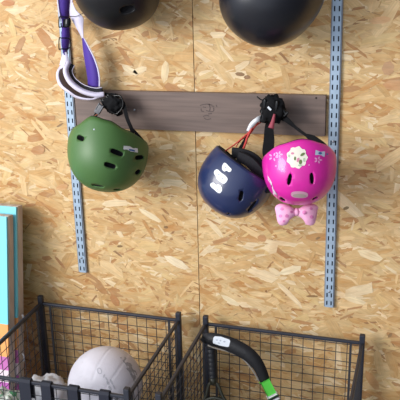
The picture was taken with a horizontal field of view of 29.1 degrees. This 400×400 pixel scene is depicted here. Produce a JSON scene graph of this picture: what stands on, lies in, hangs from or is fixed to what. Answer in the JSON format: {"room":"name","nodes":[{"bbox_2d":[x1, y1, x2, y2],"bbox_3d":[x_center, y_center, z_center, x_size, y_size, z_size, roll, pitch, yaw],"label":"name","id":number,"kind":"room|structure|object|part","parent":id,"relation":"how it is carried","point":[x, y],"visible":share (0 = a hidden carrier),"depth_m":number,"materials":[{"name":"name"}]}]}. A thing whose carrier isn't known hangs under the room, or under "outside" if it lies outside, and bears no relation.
{"room":"garage","nodes":[
{"label":"garage","id":0,"kind":"room"},
{"bbox_2d":[0,0,399,399],"bbox_3d":[-0.099,-0.221,2.407,2.800,2.250,0.013,4,20,16],"label":"wall","id":1,"kind":"structure","parent":0,"point":[154,246],"depth_m":2.46,"materials":[{"name":"beige wood"}]},
{"bbox_2d":[57,5,87,272],"bbox_3d":[-0.414,-0.230,2.490,0.032,1.014,0.014,4,20,16],"label":"shelf standard","id":2,"kind":"object","parent":1,"relation":"attached to","point":[70,107],"visible":0.59,"depth_m":2.56,"materials":[{"name":"metal"}]},
{"bbox_2d":[56,0,117,99],"bbox_3d":[-0.358,-0.534,2.296,0.211,0.487,0.055,7,21,23],"label":"goggles","id":3,"kind":"object","parent":1,"relation":"hanging from","point":[65,78],"visible":1,"depth_m":2.35,"materials":[{"name":"white"}]},
{"bbox_3d":[-0.402,-0.533,2.316,0.025,0.025,0.002,4,20,16],"label":"slider plate","id":4,"kind":"part","parent":3,"relation":"part of","materials":[{"name":"black plastic"}]},
{"bbox_3d":[-0.372,-0.365,2.361,0.173,0.125,0.050,6,21,20],"label":"goggle frame","id":5,"kind":"part","parent":3,"relation":"part of","materials":[{"name":"white plastic"}]},
{"bbox_2d":[75,90,326,135],"bbox_3d":[-0.014,-0.269,2.346,0.793,0.132,0.019,4,20,16],"label":"plank","id":6,"kind":"object","parent":1,"relation":"attached to","point":[225,112],"visible":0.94,"depth_m":2.33,"materials":[{"name":"brown wood"}]},
{"bbox_3d":[-0.269,-0.294,2.380,0.023,0.050,0.051,4,20,16],"label":"coat hook","id":7,"kind":"object","parent":6,"relation":"attached to","visible":0},
{"bbox_2d":[67,94,148,191],"bbox_3d":[-0.278,-0.166,2.327,0.236,0.290,0.262,4,20,16],"label":"helmet","id":8,"kind":"object","parent":7,"relation":"hanging from","point":[104,156],"visible":1,"depth_m":2.24,"materials":[{"name":"green plastic"}]},
{"bbox_3d":[0.203,-0.259,2.242,0.029,0.050,0.054,4,20,16],"label":"coat hook","id":9,"kind":"object","parent":6,"relation":"attached to","visible":0},
{"bbox_2d":[198,96,271,217],"bbox_3d":[0.106,-0.120,2.245,0.227,0.352,0.214,4,20,16],"label":"helmet","id":10,"kind":"object","parent":9,"relation":"hanging from","point":[232,190],"visible":0.98,"depth_m":2.19,"materials":[{"name":"blue plastic"}]},
{"bbox_3d":[0.130,-0.187,2.252,0.123,0.096,0.071,4,20,16],"label":"cord","id":11,"kind":"part","parent":10,"relation":"part of","materials":[{"name":"red fabric"}]},
{"bbox_3d":[0.138,-0.177,2.238,0.033,0.068,0.007,-3,19,-5],"label":"cord","id":12,"kind":"part","parent":10,"relation":"part of","materials":[{"name":"red fabric"}]},
{"bbox_2d":[260,94,336,225],"bbox_3d":[0.263,-0.104,2.149,0.236,0.350,0.233,4,20,16],"label":"helmet","id":13,"kind":"object","parent":9,"relation":"hanging from","point":[298,171],"visible":1,"depth_m":2.07,"materials":[{"name":"pink plastic"}]},
{"bbox_2d":[279,207,292,221],"bbox_3d":[0.240,0.042,2.158,0.040,0.041,0.013,1,19,7],"label":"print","id":14,"kind":"object","parent":13,"relation":"attached to","point":[285,213],"depth_m":2.16,"materials":[{"name":"pink plastic"}]},
{"bbox_2d":[291,191,307,197],"bbox_3d":[0.267,-0.014,2.064,0.046,0.024,0.012,0,19,2],"label":"sticker","id":15,"kind":"object","parent":13,"relation":"attached to","point":[294,194],"depth_m":2.06,"materials":[{"name":"white"}]},
{"bbox_2d":[324,0,342,307],"bbox_3d":[0.391,-0.173,2.256,0.042,1.081,0.014,4,20,16],"label":"shelf standard","id":16,"kind":"object","parent":1,"relation":"attached to","point":[336,5],"visible":0.89,"depth_m":2.25,"materials":[{"name":"metal"}]},
{"bbox_3d":[-0.436,1.394,1.314,5.000,0.060,3.400,4,20,16],"label":"floor","id":17,"kind":"structure","parent":0,"visible":0},
{"bbox_2d":[0,213,14,390],"bbox_3d":[-0.906,0.448,2.684,0.560,0.838,0.186,4,20,16],"label":"board","id":18,"kind":"object","parent":17,"relation":"on","point":[6,220],"visible":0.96,"depth_m":2.57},
{"bbox_2d":[0,203,24,390],"bbox_3d":[-0.878,0.425,2.724,0.574,0.854,0.188,4,20,16],"label":"board","id":19,"kind":"object","parent":17,"relation":"on","point":[15,210],"visible":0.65,"depth_m":2.61,"materials":[{"name":"teal"}]},
{"bbox_3d":[-0.871,0.007,2.659,0.523,0.023,0.034,4,20,16],"label":"frame","id":20,"kind":"part","parent":19,"relation":"part of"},
{"bbox_3d":[-0.624,0.443,2.655,0.018,0.854,0.180,4,20,16],"label":"frame","id":21,"kind":"part","parent":19,"relation":"part of","materials":[{"name":"wood"}]},
{"bbox_2d":[0,295,183,399],"bbox_3d":[-0.374,0.672,2.493,0.523,0.520,0.477,4,20,16],"label":"bin","id":22,"kind":"object","parent":17,"relation":"on","point":[39,309],"visible":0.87,"depth_m":2.60,"materials":[{"name":"grey metal"}]},
{"bbox_2d":[0,386,19,399],"bbox_3d":[-0.586,0.729,2.393,0.119,0.342,0.090,4,20,16],"label":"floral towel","id":23,"kind":"object","parent":22,"relation":"in","point":[9,395],"visible":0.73,"depth_m":2.34,"materials":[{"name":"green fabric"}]},
{"bbox_3d":[-0.622,0.436,2.486,0.010,0.010,0.444,4,20,16],"label":"rail","id":24,"kind":"part","parent":22,"relation":"part of","materials":[{"name":"black metal"}]},
{"bbox_3d":[-0.617,0.634,2.556,0.006,0.420,0.440,4,20,16],"label":"wire panel","id":25,"kind":"part","parent":22,"relation":"part of","materials":[{"name":"grey metal"}]},
{"bbox_2d":[18,376,34,399],"bbox_3d":[-0.503,0.562,2.239,0.036,0.100,0.021,4,20,16],"label":"strap","id":26,"kind":"object","parent":22,"relation":"hanging from","point":[25,390],"visible":1,"depth_m":2.23,"materials":[{"name":"black fabric"}]},
{"bbox_3d":[-0.551,0.579,2.770,0.017,0.520,0.017,4,20,16],"label":"post","id":27,"kind":"part","parent":22,"relation":"part of","materials":[{"name":"black metal"}]},
{"bbox_2d":[40,380,54,399],"bbox_3d":[-0.438,0.572,2.222,0.030,0.110,0.021,4,20,16],"label":"strap","id":28,"kind":"object","parent":22,"relation":"hanging from","point":[47,393],"visible":1,"depth_m":2.20,"materials":[{"name":"black fabric"}]},
{"bbox_2d":[32,373,67,399],"bbox_3d":[-0.508,0.708,2.534,0.158,0.286,0.212,4,20,16],"label":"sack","id":29,"kind":"object","parent":22,"relation":"in","point":[53,377],"visible":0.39,"depth_m":2.49,"materials":[{"name":"white fabric"}]},
{"bbox_3d":[-0.440,0.727,2.279,0.486,0.420,0.006,4,20,16],"label":"wire panel","id":30,"kind":"part","parent":22,"relation":"part of","materials":[{"name":"grey metal"}]},
{"bbox_3d":[-0.445,0.529,2.209,0.490,0.010,0.010,4,20,16],"label":"rail","id":31,"kind":"part","parent":22,"relation":"part of","materials":[{"name":"black metal"}]},
{"bbox_2d":[67,384,80,399],"bbox_3d":[-0.357,0.573,2.197,0.030,0.100,0.021,4,20,16],"label":"strap","id":32,"kind":"object","parent":22,"relation":"hanging from","point":[72,389],"visible":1,"depth_m":2.18,"materials":[{"name":"black fabric"}]},
{"bbox_2d":[98,389,111,399],"bbox_3d":[-0.266,0.571,2.168,0.030,0.080,0.021,4,20,16],"label":"strap","id":33,"kind":"object","parent":22,"relation":"hanging from","point":[103,394],"visible":1,"depth_m":2.15,"materials":[{"name":"black fabric"}]},
{"bbox_3d":[-0.314,0.381,2.624,0.490,0.010,0.010,4,20,16],"label":"rail","id":34,"kind":"part","parent":22,"relation":"part of","materials":[{"name":"black metal"}]},
{"bbox_3d":[-0.309,0.579,2.694,0.486,0.420,0.006,4,20,16],"label":"wire panel","id":35,"kind":"part","parent":22,"relation":"part of","materials":[{"name":"grey metal"}]},
{"bbox_3d":[-0.197,0.765,2.215,0.017,0.520,0.017,4,20,16],"label":"post","id":36,"kind":"part","parent":22,"relation":"part of","materials":[{"name":"black metal"}]},
{"bbox_3d":[-0.137,0.474,2.347,0.010,0.010,0.444,4,20,16],"label":"rail","id":37,"kind":"part","parent":22,"relation":"part of","materials":[{"name":"black metal"}]},
{"bbox_3d":[-0.132,0.672,2.416,0.006,0.420,0.440,4,20,16],"label":"wire panel","id":38,"kind":"part","parent":22,"relation":"part of","materials":[{"name":"grey metal"}]},
{"bbox_3d":[-0.066,0.617,2.631,0.017,0.520,0.017,4,20,16],"label":"post","id":39,"kind":"part","parent":22,"relation":"part of","materials":[{"name":"black metal"}]},
{"bbox_3d":[-0.279,0.778,2.505,0.253,0.162,0.335,4,20,16],"label":"duffel bag","id":40,"kind":"object","parent":22,"relation":"in","visible":0},
{"bbox_2d":[68,346,142,399],"bbox_3d":[-0.300,0.584,2.443,0.237,0.237,0.237,4,20,16],"label":"ball","id":41,"kind":"object","parent":40,"relation":"on","point":[111,368],"visible":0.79,"depth_m":2.36,"materials":[{"name":"white leather"}]},
{"bbox_2d":[155,315,364,399],"bbox_3d":[0.200,0.717,2.328,0.522,0.520,0.477,4,20,16],"label":"bin","id":42,"kind":"object","parent":17,"relation":"on","point":[356,390],"visible":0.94,"depth_m":2.45,"materials":[{"name":"grey metal"}]},
{"bbox_3d":[-0.107,0.772,2.189,0.017,0.520,0.017,4,20,16],"label":"post","id":43,"kind":"part","parent":42,"relation":"part of","materials":[{"name":"black metal"}]},
{"bbox_3d":[-0.047,0.481,2.321,0.010,0.010,0.444,4,20,16],"label":"rail","id":44,"kind":"part","parent":42,"relation":"part of","materials":[{"name":"black metal"}]},
{"bbox_3d":[-0.042,0.679,2.390,0.006,0.420,0.440,4,20,16],"label":"wire panel","id":45,"kind":"part","parent":42,"relation":"part of","materials":[{"name":"grey metal"}]},
{"bbox_3d":[0.024,0.624,2.605,0.017,0.520,0.017,4,20,16],"label":"post","id":46,"kind":"part","parent":42,"relation":"part of","materials":[{"name":"black metal"}]},
{"bbox_2d":[202,346,226,399],"bbox_3d":[0.045,0.668,2.501,0.110,0.356,0.164,-14,23,-31],"label":"racket","id":47,"kind":"object","parent":42,"relation":"in","point":[211,352],"visible":0.97,"depth_m":2.51,"materials":[{"name":"black plastic"}]},
{"bbox_3d":[0.018,0.636,2.526,0.051,0.088,0.015,-9,21,-20],"label":"throat arm","id":48,"kind":"part","parent":47,"relation":"part of","materials":[{"name":"grey plastic"}]},
{"bbox_3d":[0.053,0.745,2.517,0.162,0.199,0.071,4,20,16],"label":"head frame","id":49,"kind":"part","parent":47,"relation":"part of","materials":[{"name":"grey plastic"}]},
{"bbox_3d":[0.074,0.633,2.507,0.068,0.077,0.014,15,25,39],"label":"throat arm","id":50,"kind":"part","parent":47,"relation":"part of","materials":[{"name":"grey"}]},
{"bbox_2d":[201,333,279,399],"bbox_3d":[0.192,0.647,2.451,0.407,0.432,0.048,9,22,27],"label":"hockey stick","id":51,"kind":"object","parent":42,"relation":"in","point":[218,341],"visible":1,"depth_m":2.42,"materials":[{"name":"black plastic"}]},
{"bbox_3d":[0.111,0.497,2.441,0.232,0.140,0.029,7,21,22],"label":"blade","id":52,"kind":"part","parent":51,"relation":"part of","materials":[{"name":"black plastic"}]},
{"bbox_3d":[0.261,0.426,2.459,0.489,0.010,0.010,4,20,16],"label":"rail","id":53,"kind":"part","parent":42,"relation":"part of","materials":[{"name":"black metal"}]},
{"bbox_3d":[0.265,0.624,2.528,0.485,0.420,0.006,4,20,16],"label":"wire panel","id":54,"kind":"part","parent":42,"relation":"part of","materials":[{"name":"grey metal"}]},
{"bbox_3d":[0.437,0.519,2.182,0.010,0.010,0.444,4,20,16],"label":"rail","id":55,"kind":"part","parent":42,"relation":"part of","materials":[{"name":"black metal"}]},
{"bbox_3d":[0.442,0.717,2.251,0.006,0.420,0.440,4,20,16],"label":"wire panel","id":56,"kind":"part","parent":42,"relation":"part of","materials":[{"name":"grey metal"}]},
{"bbox_3d":[0.508,0.661,2.466,0.017,0.520,0.017,4,20,16],"label":"post","id":57,"kind":"part","parent":42,"relation":"part of","materials":[{"name":"black metal"}]},
{"bbox_3d":[0.006,-0.872,2.125,0.800,0.120,0.017,4,20,16],"label":"plank","id":58,"kind":"object","parent":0,"visible":0},
{"bbox_3d":[-0.196,-0.889,2.144,0.023,0.050,0.051,4,20,16],"label":"coat hook","id":59,"kind":"object","parent":58,"relation":"attached to","visible":0},
{"bbox_2d":[76,0,159,29],"bbox_3d":[-0.236,-0.667,2.125,0.246,0.395,0.249,4,20,16],"label":"helmet","id":60,"kind":"object","parent":59,"relation":"hanging from","point":[107,14],"visible":1,"depth_m":2.10,"materials":[{"name":"black plastic"}]},
{"bbox_3d":[0.216,-0.857,2.026,0.023,0.050,0.051,4,20,16],"label":"coat hook","id":61,"kind":"object","parent":58,"relation":"attached to","visible":0},
{"bbox_2d":[219,0,323,46],"bbox_3d":[0.184,-0.613,1.998,0.283,0.430,0.277,4,20,16],"label":"helmet","id":62,"kind":"object","parent":61,"relation":"hanging from","point":[261,23],"visible":1,"depth_m":1.94,"materials":[{"name":"black plastic"}]}
]}

